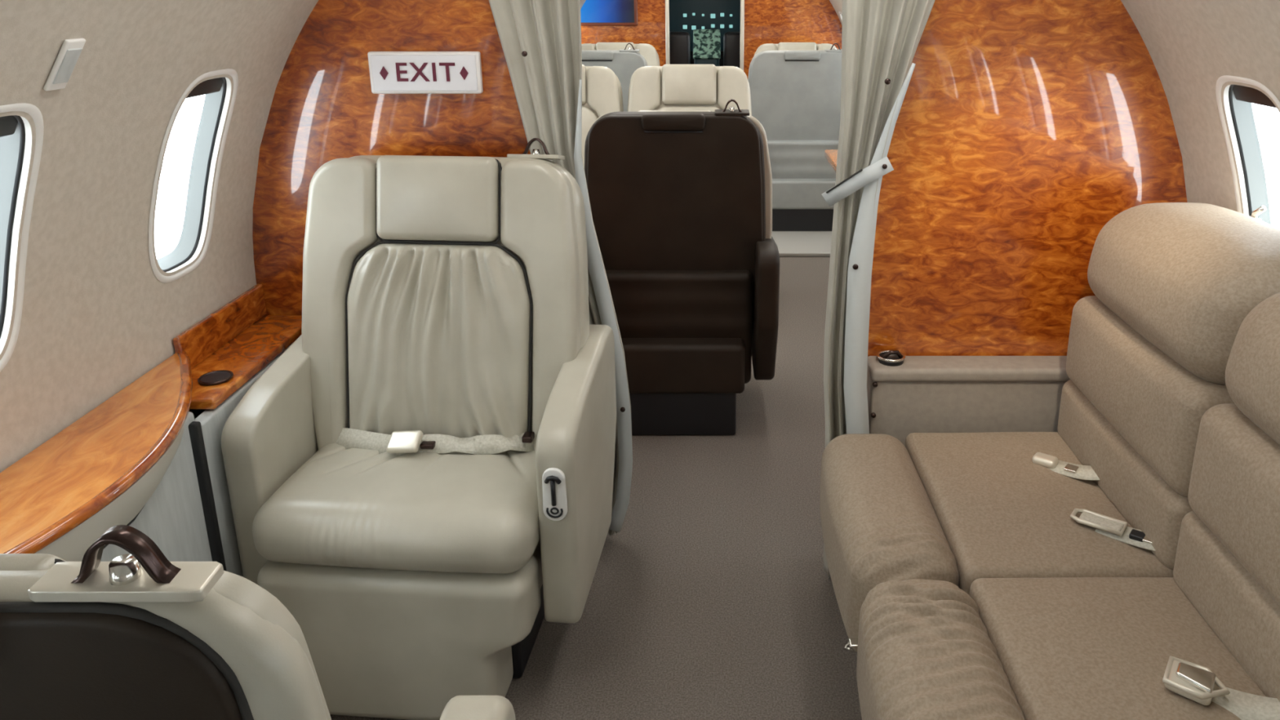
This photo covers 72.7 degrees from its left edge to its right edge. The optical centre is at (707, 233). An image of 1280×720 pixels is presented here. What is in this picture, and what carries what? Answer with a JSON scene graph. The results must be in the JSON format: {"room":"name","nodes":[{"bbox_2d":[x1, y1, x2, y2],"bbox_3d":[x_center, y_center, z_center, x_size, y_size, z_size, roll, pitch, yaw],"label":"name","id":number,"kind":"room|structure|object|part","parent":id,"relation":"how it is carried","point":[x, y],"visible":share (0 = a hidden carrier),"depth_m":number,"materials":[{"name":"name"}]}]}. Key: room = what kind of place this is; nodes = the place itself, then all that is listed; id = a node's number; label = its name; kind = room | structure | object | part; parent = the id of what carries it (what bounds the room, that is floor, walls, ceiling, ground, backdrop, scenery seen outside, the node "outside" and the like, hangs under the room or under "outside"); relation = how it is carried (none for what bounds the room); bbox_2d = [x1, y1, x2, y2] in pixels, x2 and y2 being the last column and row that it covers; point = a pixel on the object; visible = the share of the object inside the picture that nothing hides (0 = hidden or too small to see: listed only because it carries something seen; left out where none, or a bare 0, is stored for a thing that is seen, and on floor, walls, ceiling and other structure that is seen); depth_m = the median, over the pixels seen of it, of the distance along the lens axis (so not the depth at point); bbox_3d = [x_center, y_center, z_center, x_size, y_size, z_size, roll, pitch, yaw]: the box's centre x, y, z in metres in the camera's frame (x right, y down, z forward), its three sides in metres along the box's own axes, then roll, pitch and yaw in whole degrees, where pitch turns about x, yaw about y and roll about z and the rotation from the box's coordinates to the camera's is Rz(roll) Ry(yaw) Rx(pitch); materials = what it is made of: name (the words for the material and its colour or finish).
{"room":"aircraft cabin","nodes":[
{"label":"aircraft cabin","id":0,"kind":"room"},
{"bbox_2d":[0,0,586,472],"bbox_3d":[-1.007,-0.209,3.413,0.285,1.499,10.515,0,16,0],"label":"wall","id":1,"kind":"structure","parent":0,"point":[96,317],"depth_m":1.56,"materials":[{"name":"fabric"}]},
{"bbox_2d":[0,102,44,372],"bbox_3d":[-1.087,0.034,1.277,0.184,0.443,0.246,0,16,0],"label":"window","id":2,"kind":"structure","parent":1,"relation":"in","point":[15,132],"depth_m":1.36,"materials":[{"name":"white plastic"}]},
{"bbox_2d":[43,38,85,91],"bbox_3d":[-0.961,-0.252,1.295,0.051,0.075,0.040,0,16,0],"label":"placard","id":3,"kind":"object","parent":1,"relation":"attached to","point":[70,51],"visible":1,"depth_m":1.29,"materials":[{"name":"white plastic"}]},
{"bbox_2d":[0,350,192,561],"bbox_3d":[-1.035,0.462,1.388,0.230,0.147,1.061,0,16,0],"label":"side table","id":4,"kind":"object","parent":1,"relation":"attached to","point":[97,474],"visible":0.85,"depth_m":1.43,"materials":[{"name":"brown wood"}]},
{"bbox_2d":[100,412,212,561],"bbox_3d":[-1.035,0.930,0.832,0.060,0.655,1.980,0,16,0],"label":"panel","id":5,"kind":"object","parent":1,"relation":"attached to","point":[173,517],"depth_m":1.65,"materials":[{"name":"plastic"}]},
{"bbox_2d":[148,68,238,283],"bbox_3d":[-1.087,-0.120,1.826,0.184,0.443,0.246,0,16,0],"label":"window","id":6,"kind":"structure","parent":1,"relation":"in","point":[217,91],"depth_m":1.90,"materials":[{"name":"white plastic"}]},
{"bbox_2d":[188,421,226,571],"bbox_3d":[-1.003,0.667,1.768,0.026,0.620,0.020,0,16,0],"label":"trim","id":7,"kind":"structure","parent":1,"relation":"attached to","point":[195,430],"depth_m":1.72,"materials":[{"name":"black plastic"}]},
{"bbox_2d":[173,283,302,577],"bbox_3d":[-1.076,0.554,2.034,0.142,0.732,0.558,0,16,0],"label":"ledge","id":8,"kind":"object","parent":1,"relation":"attached to","point":[231,348],"visible":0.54,"depth_m":1.92,"materials":[{"name":"brown wood"}]},
{"bbox_2d":[197,369,233,385],"bbox_3d":[-1.052,0.308,1.852,0.067,0.005,0.067,10,18,31],"label":"cup holder","id":9,"kind":"object","parent":8,"relation":"on","point":[208,377],"depth_m":1.85,"materials":[{"name":"black plastic"}]},
{"bbox_2d":[252,0,530,315],"bbox_3d":[-0.757,-0.040,2.178,0.794,1.801,0.035,0,16,0],"label":"wall","id":10,"kind":"structure","parent":0,"point":[324,108],"depth_m":2.09,"materials":[{"name":"brown wood"}]},
{"bbox_2d":[367,51,483,93],"bbox_3d":[-0.667,-0.380,2.047,0.262,0.098,0.027,0,16,0],"label":"exit sign","id":11,"kind":"object","parent":10,"relation":"attached to","point":[390,72],"visible":1,"depth_m":2.04,"materials":[{"name":"white plastic"}]},
{"bbox_2d":[329,256,862,719],"bbox_3d":[0.000,0.469,3.767,1.940,0.040,10.200,0,16,0],"label":"floor","id":12,"kind":"structure","parent":0,"point":[713,597],"depth_m":2.19,"materials":[{"name":"carpet"}]},
{"bbox_2d":[0,524,515,719],"bbox_3d":[-0.600,0.700,0.839,0.734,1.099,0.588,0,16,0],"label":"chair","id":13,"kind":"object","parent":12,"relation":"on","point":[139,634],"visible":1,"depth_m":0.60,"materials":[{"name":"beige leather"}]},
{"bbox_3d":[-0.600,0.585,0.702,0.572,0.700,0.060,0,16,0],"label":"panel","id":14,"kind":"part","parent":13,"relation":"part of","materials":[{"name":"brown leather"}]},
{"bbox_3d":[-0.400,0.240,0.598,0.118,0.010,0.031,0,16,0],"label":"hook plate","id":15,"kind":"part","parent":13,"relation":"part of","materials":[{"name":"beige metal"}]},
{"bbox_3d":[-0.600,0.567,0.715,0.648,0.689,0.076,0,16,0],"label":"backrest","id":16,"kind":"part","parent":13,"relation":"part of","materials":[{"name":"beige leather"}]},
{"bbox_3d":[-0.274,0.841,0.862,0.081,0.480,0.555,0,16,0],"label":"armrest","id":17,"kind":"part","parent":13,"relation":"part of","materials":[{"name":"beige leather"}]},
{"bbox_2d":[221,137,616,719],"bbox_3d":[-0.614,0.389,1.899,0.734,1.125,0.588,1,16,4],"label":"chair","id":18,"kind":"object","parent":12,"relation":"on","point":[423,477],"visible":0.98,"depth_m":1.89,"materials":[{"name":"beige leather"}]},
{"bbox_3d":[-0.935,0.498,2.012,0.081,0.503,0.480,1,16,4],"label":"armrest","id":19,"kind":"part","parent":18,"relation":"part of","materials":[{"name":"beige leather"}]},
{"bbox_2d":[252,443,539,573],"bbox_3d":[-0.619,0.563,1.879,0.574,0.155,0.432,1,16,4],"label":"seat cushion","id":20,"kind":"object","parent":18,"relation":"on","point":[321,508],"depth_m":1.72,"materials":[{"name":"beige leather"}]},
{"bbox_2d":[346,243,529,438],"bbox_3d":[-0.606,0.261,1.963,0.420,0.468,0.186,1,16,4],"label":"lumbar cushion","id":21,"kind":"object","parent":18,"relation":"on","point":[438,334],"depth_m":1.92,"materials":[{"name":"beige leather"}]},
{"bbox_3d":[-0.601,0.185,2.011,0.648,0.714,0.241,1,16,4],"label":"backrest","id":22,"kind":"part","parent":18,"relation":"part of","materials":[{"name":"beige leather"}]},
{"bbox_3d":[-0.394,-0.175,1.989,0.118,0.024,0.072,1,16,4],"label":"hook plate","id":23,"kind":"part","parent":18,"relation":"part of","materials":[{"name":"beige metal"}]},
{"bbox_3d":[-0.607,0.668,2.059,0.500,0.180,0.360,1,16,4],"label":"seat frame","id":24,"kind":"part","parent":18,"relation":"part of","materials":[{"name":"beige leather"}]},
{"bbox_3d":[-0.303,0.503,1.696,0.034,0.066,0.013,1,16,4],"label":"lever","id":25,"kind":"part","parent":18,"relation":"part of","materials":[{"name":"black plastic"}]},
{"bbox_3d":[-0.284,0.512,1.963,0.081,0.503,0.480,1,16,4],"label":"armrest","id":26,"kind":"part","parent":18,"relation":"part of","materials":[{"name":"beige leather"}]},
{"bbox_2d":[581,64,623,168],"bbox_3d":[-0.715,-0.225,4.115,0.616,1.108,0.610,0,16,0],"label":"chair","id":27,"kind":"object","parent":12,"relation":"on","point":[602,90],"visible":0.1,"depth_m":4.13,"materials":[{"name":"beige leather"}]},
{"bbox_2d":[581,106,597,168],"bbox_3d":[-0.715,-0.370,4.181,0.398,0.473,0.186,0,16,0],"label":"lumbar cushion","id":28,"kind":"object","parent":27,"relation":"on","point":[589,114],"depth_m":4.13,"materials":[{"name":"beige leather"}]},
{"bbox_3d":[-0.715,-0.443,4.224,0.616,0.721,0.264,0,16,0],"label":"backrest","id":29,"kind":"part","parent":27,"relation":"part of","materials":[{"name":"beige leather"}]},
{"bbox_2d":[582,43,648,111],"bbox_3d":[-0.665,-0.611,5.415,0.734,1.148,0.588,0,16,0],"label":"chair","id":30,"kind":"object","parent":12,"relation":"on","point":[624,63],"visible":0.15,"depth_m":5.12,"materials":[{"name":"grey leather"}]},
{"bbox_3d":[-0.465,-1.083,5.136,0.118,0.013,0.060,0,16,0],"label":"hook plate","id":31,"kind":"part","parent":30,"relation":"part of","materials":[{"name":"grey leather"}]},
{"bbox_3d":[-0.665,-0.744,5.267,0.648,0.723,0.122,0,16,0],"label":"backrest","id":32,"kind":"part","parent":30,"relation":"part of","materials":[{"name":"grey leather"}]},
{"bbox_2d":[581,42,659,66],"bbox_3d":[-0.660,-0.782,6.130,0.648,1.092,0.610,0,16,0],"label":"chair","id":33,"kind":"object","parent":12,"relation":"on","point":[648,51],"visible":0.05,"depth_m":6.15,"materials":[{"name":"beige leather"}]},
{"bbox_2d":[669,31,690,64],"bbox_3d":[-0.270,-1.216,7.641,0.240,1.110,0.470,0,16,0],"label":"seat","id":34,"kind":"object","parent":12,"relation":"on","point":[679,42],"visible":0.08,"depth_m":7.30,"materials":[{"name":"black leather"}]},
{"bbox_2d":[584,98,779,435],"bbox_3d":[-0.108,0.079,3.012,0.675,1.120,0.588,0,16,0],"label":"chair","id":35,"kind":"object","parent":12,"relation":"on","point":[681,201],"visible":0.91,"depth_m":2.83,"materials":[{"name":"brown leather"}]},
{"bbox_3d":[-0.108,-0.029,2.836,0.577,0.720,0.073,0,16,0],"label":"panel","id":36,"kind":"part","parent":35,"relation":"part of","materials":[{"name":"brown leather"}]},
{"bbox_3d":[-0.108,-0.050,2.865,0.597,0.705,0.122,0,16,0],"label":"backrest","id":37,"kind":"part","parent":35,"relation":"part of","materials":[{"name":"brown leather"}]},
{"bbox_3d":[-0.108,0.405,3.022,0.460,0.176,0.360,0,16,0],"label":"seat frame","id":38,"kind":"part","parent":35,"relation":"part of","materials":[{"name":"brown leather"}]},
{"bbox_3d":[0.076,-0.381,2.736,0.108,0.013,0.060,0,16,0],"label":"hook plate","id":39,"kind":"part","parent":35,"relation":"part of","materials":[{"name":"brown leather"}]},
{"bbox_3d":[0.192,0.232,2.999,0.074,0.490,0.480,0,16,0],"label":"armrest","id":40,"kind":"part","parent":35,"relation":"part of","materials":[{"name":"brown leather"}]},
{"bbox_2d":[627,64,751,115],"bbox_3d":[-0.090,-0.225,4.115,0.616,1.108,0.610,0,16,0],"label":"chair","id":41,"kind":"object","parent":12,"relation":"on","point":[709,87],"visible":0.2,"depth_m":4.13,"materials":[{"name":"beige leather"}]},
{"bbox_2d":[657,106,719,111],"bbox_3d":[-0.090,-0.370,4.181,0.398,0.473,0.186,0,16,0],"label":"lumbar cushion","id":42,"kind":"object","parent":41,"relation":"on","point":[712,108],"depth_m":4.14,"materials":[{"name":"beige leather"}]},
{"bbox_2d":[693,29,720,66],"bbox_3d":[-0.010,-1.234,7.688,0.235,1.120,0.379,0,16,0],"label":"pedestal","id":43,"kind":"object","parent":12,"relation":"on","point":[706,42],"visible":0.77,"depth_m":7.46,"materials":[{"name":"teal"}]},
{"bbox_2d":[723,31,740,67],"bbox_3d":[0.250,-1.216,7.641,0.240,1.110,0.470,0,16,0],"label":"seat","id":44,"kind":"object","parent":12,"relation":"on","point":[731,40],"visible":0.12,"depth_m":7.30,"materials":[{"name":"black leather"}]},
{"bbox_2d":[747,43,841,231],"bbox_3d":[0.555,-0.611,5.415,0.734,1.148,0.588,0,16,0],"label":"chair","id":45,"kind":"object","parent":12,"relation":"on","point":[795,95],"visible":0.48,"depth_m":5.24,"materials":[{"name":"grey leather"}]},
{"bbox_3d":[0.555,-0.744,5.267,0.648,0.723,0.122,0,16,0],"label":"backrest","id":46,"kind":"part","parent":45,"relation":"part of","materials":[{"name":"grey leather"}]},
{"bbox_3d":[0.555,-0.722,5.238,0.627,0.739,0.073,0,16,0],"label":"panel","id":47,"kind":"part","parent":45,"relation":"part of","materials":[{"name":"grey leather"}]},
{"bbox_3d":[0.555,-0.277,5.427,0.500,0.180,0.360,0,16,0],"label":"seat frame","id":48,"kind":"part","parent":45,"relation":"part of","materials":[{"name":"grey leather"}]},
{"bbox_3d":[0.755,-1.083,5.136,0.118,0.013,0.060,0,16,0],"label":"hook plate","id":49,"kind":"part","parent":45,"relation":"part of","materials":[{"name":"grey leather"}]},
{"bbox_2d":[754,42,835,55],"bbox_3d":[0.635,-0.782,6.130,0.648,1.092,0.610,0,16,0],"label":"chair","id":50,"kind":"object","parent":12,"relation":"on","point":[781,46],"visible":0.06,"depth_m":6.14,"materials":[{"name":"beige leather"}]},
{"bbox_2d":[771,231,831,256],"bbox_3d":[0.500,0.038,5.183,0.620,0.022,0.620,0,16,0],"label":"floor plate","id":51,"kind":"object","parent":12,"relation":"on","point":[789,243],"visible":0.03,"depth_m":5.08,"materials":[{"name":"grey plastic"}]},
{"bbox_2d":[866,355,1070,445],"bbox_3d":[0.710,0.592,2.160,0.648,0.588,0.092,0,16,0],"label":"sofa armrest","id":52,"kind":"object","parent":12,"relation":"on","point":[922,393],"visible":0.33,"depth_m":2.07,"materials":[{"name":"beige fabric"}]},
{"bbox_2d":[876,350,905,366],"bbox_3d":[0.440,0.292,2.081,0.069,0.032,0.062,0,16,0],"label":"cup holder","id":53,"kind":"object","parent":52,"relation":"on","point":[887,357],"visible":1,"depth_m":2.07,"materials":[{"name":"silver plastic"}]},
{"bbox_2d":[819,202,1279,719],"bbox_3d":[0.678,0.599,1.262,0.862,1.004,1.572,0,16,0],"label":"sofa","id":54,"kind":"object","parent":12,"relation":"on","point":[1122,562],"visible":1,"depth_m":1.49,"materials":[{"name":"beige fabric"}]},
{"bbox_2d":[904,431,1173,595],"bbox_3d":[0.654,0.604,1.805,0.388,0.181,0.525,0,16,0],"label":"seat cushion","id":55,"kind":"object","parent":54,"relation":"on","point":[1003,504],"depth_m":1.70,"materials":[{"name":"beige fabric"}]},
{"bbox_3d":[0.741,0.547,1.648,0.095,0.012,0.047,12,20,37],"label":"buckle frame","id":56,"kind":"part","parent":54,"relation":"part of","materials":[{"name":"beige metal"}]},
{"bbox_2d":[968,577,1265,719],"bbox_3d":[0.654,0.746,1.302,0.388,0.179,0.530,0,16,0],"label":"seat cushion","id":57,"kind":"object","parent":54,"relation":"on","point":[1064,648],"depth_m":1.35,"materials":[{"name":"beige fabric"}]},
{"bbox_3d":[0.708,0.647,1.254,0.082,0.011,0.068,11,19,35],"label":"buckle frame","id":58,"kind":"part","parent":54,"relation":"part of","materials":[{"name":"beige metal"}]},
{"bbox_2d":[690,51,723,66],"bbox_3d":[0.000,-1.781,8.417,2.296,1.820,0.030,0,16,0],"label":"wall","id":59,"kind":"structure","parent":0,"point":[721,60],"depth_m":8.43,"materials":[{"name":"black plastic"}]},
{"bbox_2d":[581,0,841,78],"bbox_3d":[0.000,-1.367,6.905,2.308,1.801,0.035,0,16,0],"label":"wall","id":60,"kind":"structure","parent":0,"point":[766,21],"depth_m":6.82,"materials":[{"name":"brown wood"}]},
{"bbox_2d":[580,0,637,26],"bbox_3d":[-0.800,-1.782,6.752,0.500,0.320,0.035,0,16,0],"label":"wall monitor","id":61,"kind":"object","parent":60,"relation":"attached to","point":[593,12],"visible":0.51,"depth_m":6.75,"materials":[{"name":"blue glass"}]},
{"bbox_2d":[665,0,744,71],"bbox_3d":[-0.025,-1.357,6.869,0.616,1.800,0.045,0,16,0],"label":"door frame","id":62,"kind":"structure","parent":60,"relation":"attached to","point":[667,2],"depth_m":6.79,"materials":[{"name":"beige metal"}]},
{"bbox_2d":[867,0,1186,356],"bbox_3d":[0.749,-0.007,2.062,0.809,1.801,0.035,0,16,0],"label":"wall","id":63,"kind":"structure","parent":0,"point":[1023,128],"depth_m":2.01,"materials":[{"name":"brown wood"}]},
{"bbox_2d":[829,0,1279,213],"bbox_3d":[1.007,-0.190,3.343,0.285,1.499,10.660,0,16,0],"label":"wall","id":64,"kind":"structure","parent":0,"point":[1190,44],"depth_m":1.77,"materials":[{"name":"plastic"}]},
{"bbox_2d":[824,149,837,172],"bbox_3d":[0.835,-0.196,4.100,0.500,0.300,0.600,0,16,0],"label":"folding table","id":65,"kind":"object","parent":64,"relation":"attached to","point":[831,155],"visible":0.1,"depth_m":4.19,"materials":[{"name":"brown wood"}]},
{"bbox_2d":[1215,75,1279,224],"bbox_3d":[1.087,-0.081,1.686,0.184,0.443,0.246,0,16,0],"label":"window","id":66,"kind":"structure","parent":64,"relation":"in","point":[1237,100],"depth_m":1.75,"materials":[{"name":"white plastic"}]},
{"bbox_2d":[1248,204,1266,220],"bbox_3d":[1.103,-0.024,1.747,0.023,0.077,0.056,5,16,16],"label":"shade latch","id":67,"kind":"object","parent":66,"relation":"attached to","point":[1261,209],"visible":0.24,"depth_m":1.73,"materials":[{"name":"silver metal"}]},
{"bbox_3d":[0.000,-1.127,3.319,1.732,0.323,10.200,0,16,0],"label":"ceiling","id":68,"kind":"structure","parent":0,"visible":0},
{"bbox_2d":[669,0,740,51],"bbox_3d":[0.000,-2.051,7.935,1.300,0.750,0.111,0,16,0],"label":"panel","id":69,"kind":"object","parent":68,"relation":"attached to","point":[685,15],"visible":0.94,"depth_m":7.91,"materials":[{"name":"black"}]},
{"bbox_2d":[821,0,934,577],"bbox_3d":[0.379,0.019,1.968,0.256,1.760,0.085,0,16,0],"label":"curtain","id":70,"kind":"object","parent":68,"relation":"hanging from","point":[881,38],"visible":0.73,"depth_m":1.92,"materials":[{"name":"fabric"}]},
{"bbox_3d":[0.000,-0.870,1.895,0.860,0.050,0.100,0,16,0],"label":"trim","id":71,"kind":"structure","parent":68,"relation":"attached to","visible":0},
{"bbox_2d":[488,0,632,535],"bbox_3d":[-0.364,-0.024,2.120,0.333,1.761,0.076,0,16,0],"label":"curtain","id":72,"kind":"object","parent":71,"relation":"hanging from","point":[540,40],"visible":0.6,"depth_m":2.05,"materials":[{"name":"fabric"}]}
]}

